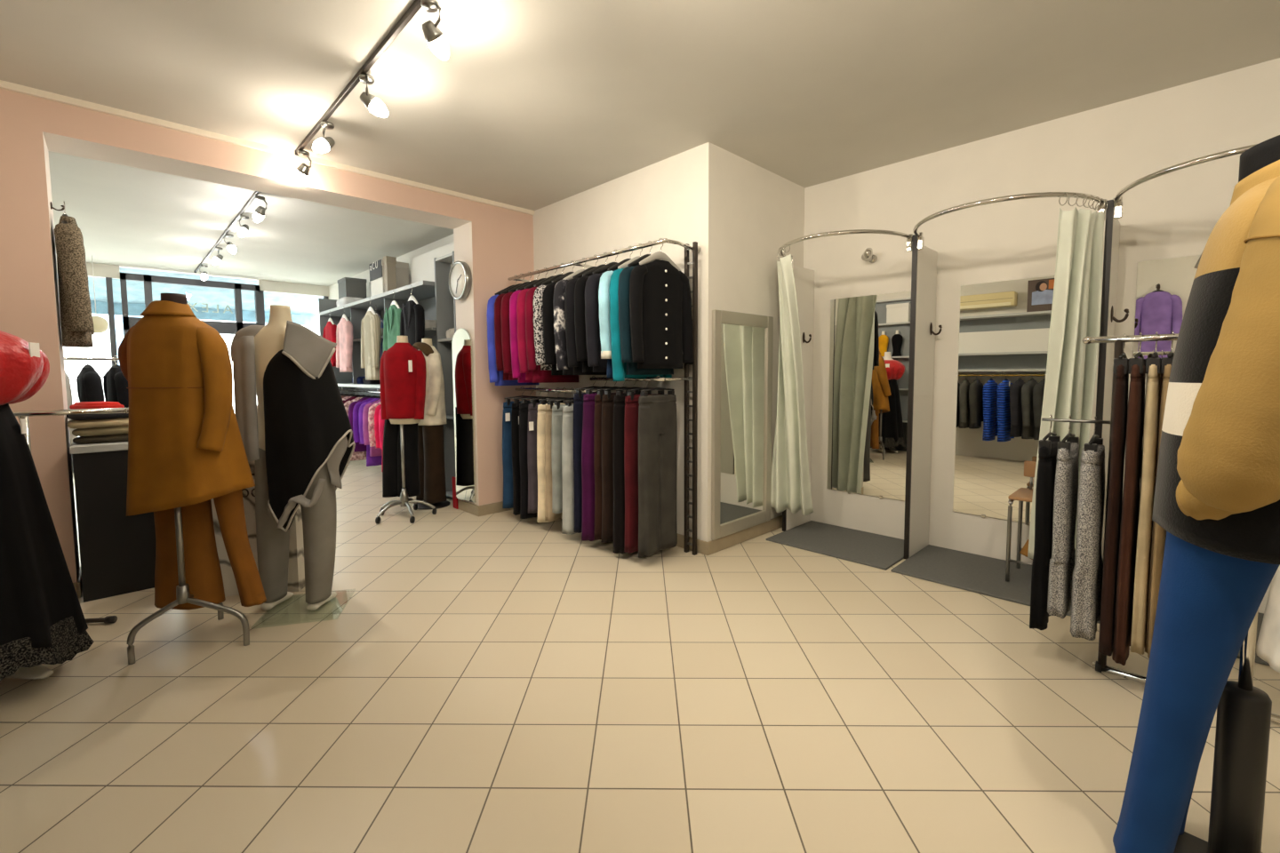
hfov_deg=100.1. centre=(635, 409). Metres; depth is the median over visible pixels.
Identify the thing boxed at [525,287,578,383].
blouse
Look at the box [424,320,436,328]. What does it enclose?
folded garment
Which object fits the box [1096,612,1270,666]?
floor mat
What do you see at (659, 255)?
hanger
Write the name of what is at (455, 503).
display board
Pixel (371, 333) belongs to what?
cardigan
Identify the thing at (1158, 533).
trousers
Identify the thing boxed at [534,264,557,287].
hanger
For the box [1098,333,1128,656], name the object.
trousers
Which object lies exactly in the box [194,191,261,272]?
track
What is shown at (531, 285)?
hanger
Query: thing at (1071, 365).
curtain
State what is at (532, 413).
trousers
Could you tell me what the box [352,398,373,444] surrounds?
blouse
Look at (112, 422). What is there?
folded garment
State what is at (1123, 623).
trousers
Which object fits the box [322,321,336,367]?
cardigan
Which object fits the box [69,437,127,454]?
countertop
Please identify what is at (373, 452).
blouse
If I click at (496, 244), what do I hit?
wall
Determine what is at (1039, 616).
trousers
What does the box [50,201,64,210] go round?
coat hook
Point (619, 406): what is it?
trousers
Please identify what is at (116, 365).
hanger
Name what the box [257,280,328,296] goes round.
wall
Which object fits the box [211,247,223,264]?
track spotlight
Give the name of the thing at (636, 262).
hanger
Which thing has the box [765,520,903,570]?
floor mat
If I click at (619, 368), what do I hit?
sweater
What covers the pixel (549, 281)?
hanger
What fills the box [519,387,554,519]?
trousers
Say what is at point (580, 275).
hanger
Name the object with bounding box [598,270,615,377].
cardigan
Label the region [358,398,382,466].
blouse
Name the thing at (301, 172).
track spotlight
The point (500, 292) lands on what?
hanger
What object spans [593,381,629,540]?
trousers
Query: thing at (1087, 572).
trousers
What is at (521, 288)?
hanger
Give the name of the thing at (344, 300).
folded garment
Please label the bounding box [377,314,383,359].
blouse
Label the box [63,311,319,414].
apartment building
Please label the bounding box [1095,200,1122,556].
wall
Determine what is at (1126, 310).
coat hook
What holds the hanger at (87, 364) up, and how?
hanging from the rail at (65, 358)
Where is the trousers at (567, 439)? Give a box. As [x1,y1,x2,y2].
[561,389,584,535]
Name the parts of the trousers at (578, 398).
trouser leg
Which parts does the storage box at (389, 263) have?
lid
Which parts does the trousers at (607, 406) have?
trouser leg, seat panel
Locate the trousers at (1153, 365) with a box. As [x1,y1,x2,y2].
[1130,331,1161,655]
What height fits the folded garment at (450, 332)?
0.102 m
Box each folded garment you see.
[66,413,128,420]
[67,417,128,428]
[69,401,124,409]
[72,425,128,436]
[72,433,127,444]
[336,296,362,307]
[352,376,365,383]
[362,377,380,384]
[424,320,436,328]
[446,328,454,338]
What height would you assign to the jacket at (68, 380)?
0.603 m
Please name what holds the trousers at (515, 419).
hanging from the clothes rack
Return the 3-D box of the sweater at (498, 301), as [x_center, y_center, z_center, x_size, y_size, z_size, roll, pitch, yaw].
[-0.984,-0.652,4.708,0.107,0.780,0.574,3,5,45]
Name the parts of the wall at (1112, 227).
panel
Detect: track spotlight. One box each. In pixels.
[199,264,207,280]
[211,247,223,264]
[223,233,236,254]
[237,215,248,237]
[252,195,267,223]
[293,150,311,183]
[312,120,335,153]
[359,73,388,117]
[420,0,448,60]
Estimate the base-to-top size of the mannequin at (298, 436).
1.639 m
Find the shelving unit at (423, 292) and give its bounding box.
[318,280,436,396]
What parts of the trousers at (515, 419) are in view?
trouser leg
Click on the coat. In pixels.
(76, 323)
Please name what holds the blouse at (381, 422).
hanging from the hanger
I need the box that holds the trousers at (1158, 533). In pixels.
[1144,331,1174,658]
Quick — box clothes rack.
[508,238,700,555]
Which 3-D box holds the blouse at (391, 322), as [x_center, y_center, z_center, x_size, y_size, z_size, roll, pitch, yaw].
[-2.598,-0.759,5.780,0.116,0.720,0.494,-4,5,-44]
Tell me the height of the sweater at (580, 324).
0.720 m
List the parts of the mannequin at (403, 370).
leg, leg, trouser leg, trouser leg, leg, leg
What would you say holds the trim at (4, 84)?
attached to the wall at (496, 244)
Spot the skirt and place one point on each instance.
(1268, 647)
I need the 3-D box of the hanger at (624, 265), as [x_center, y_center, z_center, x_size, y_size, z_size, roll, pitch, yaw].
[0.034,-1.024,3.631,0.410,0.204,0.029,-4,5,-44]
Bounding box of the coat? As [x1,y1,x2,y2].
[53,216,94,347]
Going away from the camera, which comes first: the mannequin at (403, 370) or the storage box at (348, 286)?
the mannequin at (403, 370)
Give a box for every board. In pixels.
[410,241,454,283]
[452,476,458,509]
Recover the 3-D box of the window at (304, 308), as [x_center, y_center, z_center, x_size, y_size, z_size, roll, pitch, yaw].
[-7.047,-1.809,8.504,3.800,0.626,1.317,-4,5,-44]
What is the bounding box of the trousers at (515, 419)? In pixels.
[511,387,546,515]
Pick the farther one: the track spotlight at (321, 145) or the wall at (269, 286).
the wall at (269, 286)
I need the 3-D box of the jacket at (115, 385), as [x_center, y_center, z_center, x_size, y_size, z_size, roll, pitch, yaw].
[-4.163,0.037,4.332,0.522,0.750,0.125,2,5,35]
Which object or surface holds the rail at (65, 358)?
on the floor
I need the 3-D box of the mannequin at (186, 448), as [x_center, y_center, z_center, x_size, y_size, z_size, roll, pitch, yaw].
[-2.128,0.287,2.572,0.604,1.650,0.507,0,4,1]
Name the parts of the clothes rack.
rail, rail, rail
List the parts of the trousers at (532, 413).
trouser leg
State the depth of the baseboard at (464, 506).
4.94 m
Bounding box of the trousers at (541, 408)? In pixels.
[536,387,574,522]
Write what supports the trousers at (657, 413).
hanging from the clothes rack
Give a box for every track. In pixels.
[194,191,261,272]
[294,0,421,155]
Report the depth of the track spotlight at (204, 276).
7.19 m
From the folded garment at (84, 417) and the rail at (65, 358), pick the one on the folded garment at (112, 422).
the folded garment at (84, 417)
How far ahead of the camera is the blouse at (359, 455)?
7.13 m
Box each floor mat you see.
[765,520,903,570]
[890,544,1071,616]
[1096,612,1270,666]
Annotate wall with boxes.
[0,88,535,583]
[56,262,119,279]
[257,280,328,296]
[328,233,453,299]
[533,146,696,537]
[696,142,804,542]
[782,259,814,531]
[803,57,1279,613]
[903,234,937,559]
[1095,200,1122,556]
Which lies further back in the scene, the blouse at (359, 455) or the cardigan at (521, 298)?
the blouse at (359, 455)
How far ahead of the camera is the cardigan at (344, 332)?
6.93 m
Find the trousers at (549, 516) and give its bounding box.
[544,387,573,521]
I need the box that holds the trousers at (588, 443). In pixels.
[581,376,623,541]
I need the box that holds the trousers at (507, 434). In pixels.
[502,386,538,508]
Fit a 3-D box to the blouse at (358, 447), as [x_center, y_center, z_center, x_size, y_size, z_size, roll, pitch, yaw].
[-3.507,0.189,7.068,0.120,0.700,0.533,3,5,40]
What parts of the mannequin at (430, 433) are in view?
trouser leg, trouser leg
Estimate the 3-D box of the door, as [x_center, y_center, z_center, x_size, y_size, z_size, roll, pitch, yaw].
[-6.498,-0.572,7.991,1.590,2.700,0.152,-4,5,-44]
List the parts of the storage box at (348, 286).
lid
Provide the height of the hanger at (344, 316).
0.219 m
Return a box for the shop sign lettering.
[187,302,232,313]
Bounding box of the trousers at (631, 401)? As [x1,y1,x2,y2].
[624,381,664,553]
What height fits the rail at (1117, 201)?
0.045 m
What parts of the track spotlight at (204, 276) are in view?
bulb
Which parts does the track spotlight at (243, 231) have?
bulb, lamp shade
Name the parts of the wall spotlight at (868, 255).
lamp shade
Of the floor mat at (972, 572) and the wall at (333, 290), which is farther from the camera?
the wall at (333, 290)
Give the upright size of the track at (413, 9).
0.033 m
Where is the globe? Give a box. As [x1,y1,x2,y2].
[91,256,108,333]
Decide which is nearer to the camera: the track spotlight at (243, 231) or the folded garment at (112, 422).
the folded garment at (112, 422)
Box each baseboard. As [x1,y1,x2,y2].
[72,582,78,597]
[458,499,478,516]
[676,533,708,555]
[707,515,782,555]
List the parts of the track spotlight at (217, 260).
bulb, lamp shade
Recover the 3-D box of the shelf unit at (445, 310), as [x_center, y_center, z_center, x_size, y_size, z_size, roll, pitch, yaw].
[-1.741,-0.298,5.412,0.338,2.440,0.424,-4,5,-44]
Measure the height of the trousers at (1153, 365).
1.234 m
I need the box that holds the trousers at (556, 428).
[551,388,574,513]
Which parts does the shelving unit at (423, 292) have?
panel, shelf, clothe rail, shelf, panel, shelf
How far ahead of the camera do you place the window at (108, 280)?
7.30 m
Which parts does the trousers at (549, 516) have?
trouser leg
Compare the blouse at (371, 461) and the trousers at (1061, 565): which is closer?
the trousers at (1061, 565)
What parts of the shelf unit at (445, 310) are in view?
shelf, shelf, shelf, shelf, panel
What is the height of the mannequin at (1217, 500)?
1.787 m
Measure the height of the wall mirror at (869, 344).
1.567 m
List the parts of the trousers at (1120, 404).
seat panel, trouser leg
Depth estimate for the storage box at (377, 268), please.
6.34 m
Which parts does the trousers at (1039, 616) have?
trouser leg, seat panel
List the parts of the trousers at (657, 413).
trouser leg, seat panel, trouser leg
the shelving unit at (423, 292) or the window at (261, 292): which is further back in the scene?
the window at (261, 292)
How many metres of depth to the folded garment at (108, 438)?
3.11 m
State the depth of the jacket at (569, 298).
3.79 m
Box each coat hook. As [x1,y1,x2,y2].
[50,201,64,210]
[802,332,811,343]
[929,322,942,335]
[1110,305,1128,322]
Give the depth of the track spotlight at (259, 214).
4.46 m
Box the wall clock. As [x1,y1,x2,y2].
[448,260,471,300]
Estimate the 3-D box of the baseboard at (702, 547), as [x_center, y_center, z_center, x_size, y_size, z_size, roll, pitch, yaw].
[-0.228,0.928,4.505,0.015,0.095,2.115,-4,5,-44]
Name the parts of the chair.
leg frame, seat, backrest, post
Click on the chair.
(1022, 494)
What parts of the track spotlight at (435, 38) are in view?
lamp shade, bulb, arm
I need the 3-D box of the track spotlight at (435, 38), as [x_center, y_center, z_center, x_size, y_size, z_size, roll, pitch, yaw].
[-0.828,-1.567,2.215,0.092,0.190,0.120,0,4,2]
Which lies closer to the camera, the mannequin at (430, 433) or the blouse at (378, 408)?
the mannequin at (430, 433)
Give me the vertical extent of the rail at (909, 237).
0.045 m
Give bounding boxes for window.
[71,277,118,472]
[88,267,323,325]
[259,290,328,325]
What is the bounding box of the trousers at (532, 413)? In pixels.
[527,387,563,513]
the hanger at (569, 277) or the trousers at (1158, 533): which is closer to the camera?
the trousers at (1158, 533)
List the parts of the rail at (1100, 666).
arm, rail, rail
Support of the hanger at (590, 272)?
hanging from the clothes rack
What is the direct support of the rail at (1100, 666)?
on the floor
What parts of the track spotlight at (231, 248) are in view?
bulb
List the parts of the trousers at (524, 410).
trouser leg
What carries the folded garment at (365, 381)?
on the shelving unit at (423, 292)
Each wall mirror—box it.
[451,328,476,503]
[711,309,773,540]
[827,290,911,501]
[952,275,1054,525]
[1133,255,1200,526]
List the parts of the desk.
panel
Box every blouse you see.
[343,396,357,403]
[344,397,366,461]
[348,397,368,452]
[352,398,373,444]
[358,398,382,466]
[362,399,382,456]
[368,401,380,448]
[374,404,382,471]
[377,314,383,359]
[378,408,384,449]
[383,304,401,351]
[509,289,532,383]
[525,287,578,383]
[552,279,573,375]
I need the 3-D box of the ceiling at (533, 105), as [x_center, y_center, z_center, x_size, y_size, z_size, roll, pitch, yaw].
[0.569,-1.717,1.721,5.260,0.100,7.020,-4,5,-44]
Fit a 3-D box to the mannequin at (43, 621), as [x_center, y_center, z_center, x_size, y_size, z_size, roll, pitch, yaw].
[-2.622,0.341,2.113,0.615,1.592,0.552,0,4,1]
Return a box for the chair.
[1005,460,1036,582]
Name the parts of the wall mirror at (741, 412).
glass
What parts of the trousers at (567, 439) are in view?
seat panel, trouser leg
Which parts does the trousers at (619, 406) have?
trouser leg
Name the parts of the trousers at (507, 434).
trouser leg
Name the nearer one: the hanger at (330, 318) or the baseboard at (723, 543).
the baseboard at (723, 543)
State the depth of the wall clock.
4.76 m
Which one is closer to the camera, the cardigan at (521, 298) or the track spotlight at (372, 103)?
the track spotlight at (372, 103)
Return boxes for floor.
[0,459,1279,852]
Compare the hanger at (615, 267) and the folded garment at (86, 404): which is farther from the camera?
the hanger at (615, 267)
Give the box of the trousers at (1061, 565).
[1047,415,1079,618]
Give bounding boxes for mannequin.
[0,330,93,681]
[117,293,266,664]
[230,304,355,610]
[375,336,436,523]
[412,338,449,510]
[1112,135,1279,852]
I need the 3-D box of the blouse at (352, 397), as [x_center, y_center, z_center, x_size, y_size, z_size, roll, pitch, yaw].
[-3.821,0.109,7.384,0.533,0.580,0.116,-3,5,-40]
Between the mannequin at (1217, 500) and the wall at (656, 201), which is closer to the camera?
the mannequin at (1217, 500)
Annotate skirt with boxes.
[1256,565,1279,673]
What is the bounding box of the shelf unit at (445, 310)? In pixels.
[433,251,458,500]
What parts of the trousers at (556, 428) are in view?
trouser leg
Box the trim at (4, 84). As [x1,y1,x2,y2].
[0,80,534,215]
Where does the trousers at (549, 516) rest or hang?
hanging from the clothes rack
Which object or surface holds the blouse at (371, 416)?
hanging from the hanger
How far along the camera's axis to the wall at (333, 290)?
6.68 m
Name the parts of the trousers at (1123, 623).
trouser leg, seat panel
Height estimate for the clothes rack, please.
2.160 m
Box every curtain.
[770,243,813,515]
[1027,192,1107,562]
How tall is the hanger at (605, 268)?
0.204 m
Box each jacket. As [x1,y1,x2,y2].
[64,371,77,445]
[76,367,104,402]
[103,368,128,407]
[400,300,424,345]
[533,285,551,370]
[564,277,606,375]
[584,272,607,372]
[629,259,693,368]
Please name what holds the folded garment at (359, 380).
on the shelving unit at (423, 292)
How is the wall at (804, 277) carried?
on the floor
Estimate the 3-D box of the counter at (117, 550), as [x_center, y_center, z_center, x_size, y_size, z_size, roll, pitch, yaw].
[-3.200,0.624,3.362,0.415,0.885,0.660,-4,5,-44]
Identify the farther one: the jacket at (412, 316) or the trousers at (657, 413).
the jacket at (412, 316)
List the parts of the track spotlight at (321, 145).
bulb, lamp shade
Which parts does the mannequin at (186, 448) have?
leg, trouser leg, leg, leg, trouser leg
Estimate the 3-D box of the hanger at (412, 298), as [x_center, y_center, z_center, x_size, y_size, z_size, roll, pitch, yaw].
[-2.261,-1.147,5.413,0.029,0.219,0.312,-4,5,-44]
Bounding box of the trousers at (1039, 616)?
[1029,414,1060,630]
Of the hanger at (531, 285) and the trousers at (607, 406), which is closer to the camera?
the trousers at (607, 406)
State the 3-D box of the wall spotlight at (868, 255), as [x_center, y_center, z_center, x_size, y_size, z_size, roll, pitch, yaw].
[1.766,-1.166,4.059,0.146,0.095,0.093,-4,5,-44]
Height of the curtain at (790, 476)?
1.982 m
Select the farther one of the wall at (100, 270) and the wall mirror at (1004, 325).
the wall at (100, 270)
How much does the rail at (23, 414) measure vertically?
1.103 m
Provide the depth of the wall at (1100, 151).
3.51 m
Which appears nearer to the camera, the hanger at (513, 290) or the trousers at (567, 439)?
the trousers at (567, 439)
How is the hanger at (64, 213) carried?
hanging from the coat hook at (63, 206)
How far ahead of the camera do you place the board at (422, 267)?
5.86 m
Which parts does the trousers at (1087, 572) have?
seat panel, trouser leg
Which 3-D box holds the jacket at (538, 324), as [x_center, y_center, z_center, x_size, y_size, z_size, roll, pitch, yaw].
[-0.574,-0.666,4.284,0.120,0.700,0.574,3,5,45]
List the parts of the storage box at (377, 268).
lid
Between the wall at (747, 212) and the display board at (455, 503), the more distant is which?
the display board at (455, 503)
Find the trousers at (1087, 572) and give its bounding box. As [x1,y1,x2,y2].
[1070,416,1104,640]
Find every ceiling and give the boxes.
[0,0,1279,210]
[48,151,453,286]
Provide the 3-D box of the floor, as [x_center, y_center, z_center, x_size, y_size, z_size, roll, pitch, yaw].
[-1.952,1.047,3.566,13.520,0.001,11.787,0,4,1]
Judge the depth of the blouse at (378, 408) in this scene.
6.17 m
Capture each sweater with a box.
[486,295,538,385]
[494,293,508,380]
[542,282,562,375]
[574,274,592,372]
[608,268,671,381]
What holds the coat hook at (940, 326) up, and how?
attached to the wall at (924, 274)
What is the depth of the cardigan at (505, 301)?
4.42 m
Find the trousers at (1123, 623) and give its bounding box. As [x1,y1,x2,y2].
[1112,332,1146,665]
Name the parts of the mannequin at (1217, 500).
trouser leg, plate, trouser leg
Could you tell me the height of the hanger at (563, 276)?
0.204 m
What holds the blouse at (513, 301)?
hanging from the clothes rack
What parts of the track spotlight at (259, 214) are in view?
bulb, lamp shade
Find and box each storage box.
[337,277,366,299]
[369,259,408,295]
[383,256,396,292]
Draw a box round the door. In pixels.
[120,272,261,377]
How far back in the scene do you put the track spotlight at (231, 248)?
5.62 m
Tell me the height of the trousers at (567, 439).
1.102 m
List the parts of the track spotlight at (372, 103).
arm, lamp shade, bulb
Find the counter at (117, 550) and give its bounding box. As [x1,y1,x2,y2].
[69,437,155,602]
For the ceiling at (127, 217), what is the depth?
5.55 m
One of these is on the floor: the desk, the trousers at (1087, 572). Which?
the desk
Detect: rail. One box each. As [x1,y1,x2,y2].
[12,408,128,623]
[64,357,119,360]
[778,229,912,259]
[912,192,1107,240]
[1041,333,1279,724]
[1112,144,1256,207]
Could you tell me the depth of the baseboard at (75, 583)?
3.07 m
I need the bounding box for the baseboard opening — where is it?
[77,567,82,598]
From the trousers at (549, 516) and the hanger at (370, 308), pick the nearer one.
the trousers at (549, 516)
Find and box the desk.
[210,460,304,596]
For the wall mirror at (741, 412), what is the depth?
3.95 m
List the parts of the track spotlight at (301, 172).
bulb, lamp shade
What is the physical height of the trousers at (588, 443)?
1.194 m
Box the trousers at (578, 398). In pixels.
[572,376,610,533]
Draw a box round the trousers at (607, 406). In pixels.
[601,381,641,543]
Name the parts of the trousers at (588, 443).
trouser leg, seat panel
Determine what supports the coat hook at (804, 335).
attached to the wall at (804, 277)
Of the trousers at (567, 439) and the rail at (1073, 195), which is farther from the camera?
the trousers at (567, 439)
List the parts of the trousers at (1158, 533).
trouser leg, seat panel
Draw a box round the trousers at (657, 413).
[638,376,677,558]
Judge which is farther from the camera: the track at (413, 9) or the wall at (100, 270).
the wall at (100, 270)
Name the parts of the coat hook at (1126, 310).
plate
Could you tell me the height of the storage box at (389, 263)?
0.420 m
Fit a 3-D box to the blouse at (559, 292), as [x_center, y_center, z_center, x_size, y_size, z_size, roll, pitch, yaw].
[-0.384,-0.634,4.090,0.105,0.740,0.591,3,5,44]
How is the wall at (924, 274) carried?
on the floor
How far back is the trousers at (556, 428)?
4.16 m
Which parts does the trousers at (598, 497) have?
trouser leg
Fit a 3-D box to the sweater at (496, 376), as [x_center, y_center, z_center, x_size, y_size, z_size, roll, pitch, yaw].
[-1.054,-0.631,4.781,0.582,0.830,0.109,-4,5,-42]
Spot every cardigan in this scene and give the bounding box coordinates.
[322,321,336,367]
[336,318,352,372]
[360,311,381,380]
[500,291,518,380]
[516,288,533,380]
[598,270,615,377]
[617,264,673,375]
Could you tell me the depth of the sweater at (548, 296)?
4.00 m
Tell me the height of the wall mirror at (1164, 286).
1.602 m
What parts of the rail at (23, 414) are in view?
post, rail, rail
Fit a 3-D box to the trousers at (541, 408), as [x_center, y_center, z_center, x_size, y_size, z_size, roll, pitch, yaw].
[-0.634,0.362,4.415,0.407,1.082,0.088,-4,5,-42]
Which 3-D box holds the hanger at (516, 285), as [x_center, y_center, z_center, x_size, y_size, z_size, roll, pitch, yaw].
[-0.991,-1.087,4.684,0.410,0.204,0.029,-4,5,-41]
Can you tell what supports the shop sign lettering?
attached to the door
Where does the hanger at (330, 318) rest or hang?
hanging from the shelving unit at (423, 292)
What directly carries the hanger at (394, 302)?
hanging from the shelving unit at (423, 292)
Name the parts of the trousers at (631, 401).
trouser leg, seat panel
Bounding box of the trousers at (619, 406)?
[613,381,651,553]
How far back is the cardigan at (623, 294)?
3.39 m
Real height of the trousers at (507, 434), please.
1.064 m
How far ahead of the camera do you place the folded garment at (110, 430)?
3.10 m
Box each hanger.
[61,200,67,223]
[78,355,98,375]
[103,355,119,378]
[328,311,334,324]
[341,306,348,320]
[367,297,375,314]
[390,290,399,308]
[408,285,418,303]
[494,274,518,295]
[500,273,524,294]
[508,271,531,292]
[516,269,539,290]
[524,267,548,288]
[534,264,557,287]
[541,263,564,285]
[552,260,575,283]
[562,257,585,280]
[572,255,598,278]
[582,252,607,276]
[592,249,617,273]
[607,246,632,271]
[617,243,642,269]
[627,240,652,266]
[639,238,681,271]
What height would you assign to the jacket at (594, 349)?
0.720 m
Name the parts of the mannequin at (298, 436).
grey panel, trouser leg, trouser leg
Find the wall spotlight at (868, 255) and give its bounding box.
[861,248,877,263]
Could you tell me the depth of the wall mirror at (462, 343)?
4.86 m
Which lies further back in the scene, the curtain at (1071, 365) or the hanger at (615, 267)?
the hanger at (615, 267)
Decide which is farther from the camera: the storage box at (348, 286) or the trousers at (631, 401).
the storage box at (348, 286)
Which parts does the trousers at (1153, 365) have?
seat panel, trouser leg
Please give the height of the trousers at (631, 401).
1.184 m
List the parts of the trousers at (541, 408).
trouser leg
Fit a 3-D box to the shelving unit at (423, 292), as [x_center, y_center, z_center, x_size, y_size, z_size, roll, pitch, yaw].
[-3.245,-0.376,6.871,0.458,2.420,3.732,-4,5,-44]
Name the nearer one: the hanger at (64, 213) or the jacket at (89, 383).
the hanger at (64, 213)
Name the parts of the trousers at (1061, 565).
trouser leg, seat panel, trouser leg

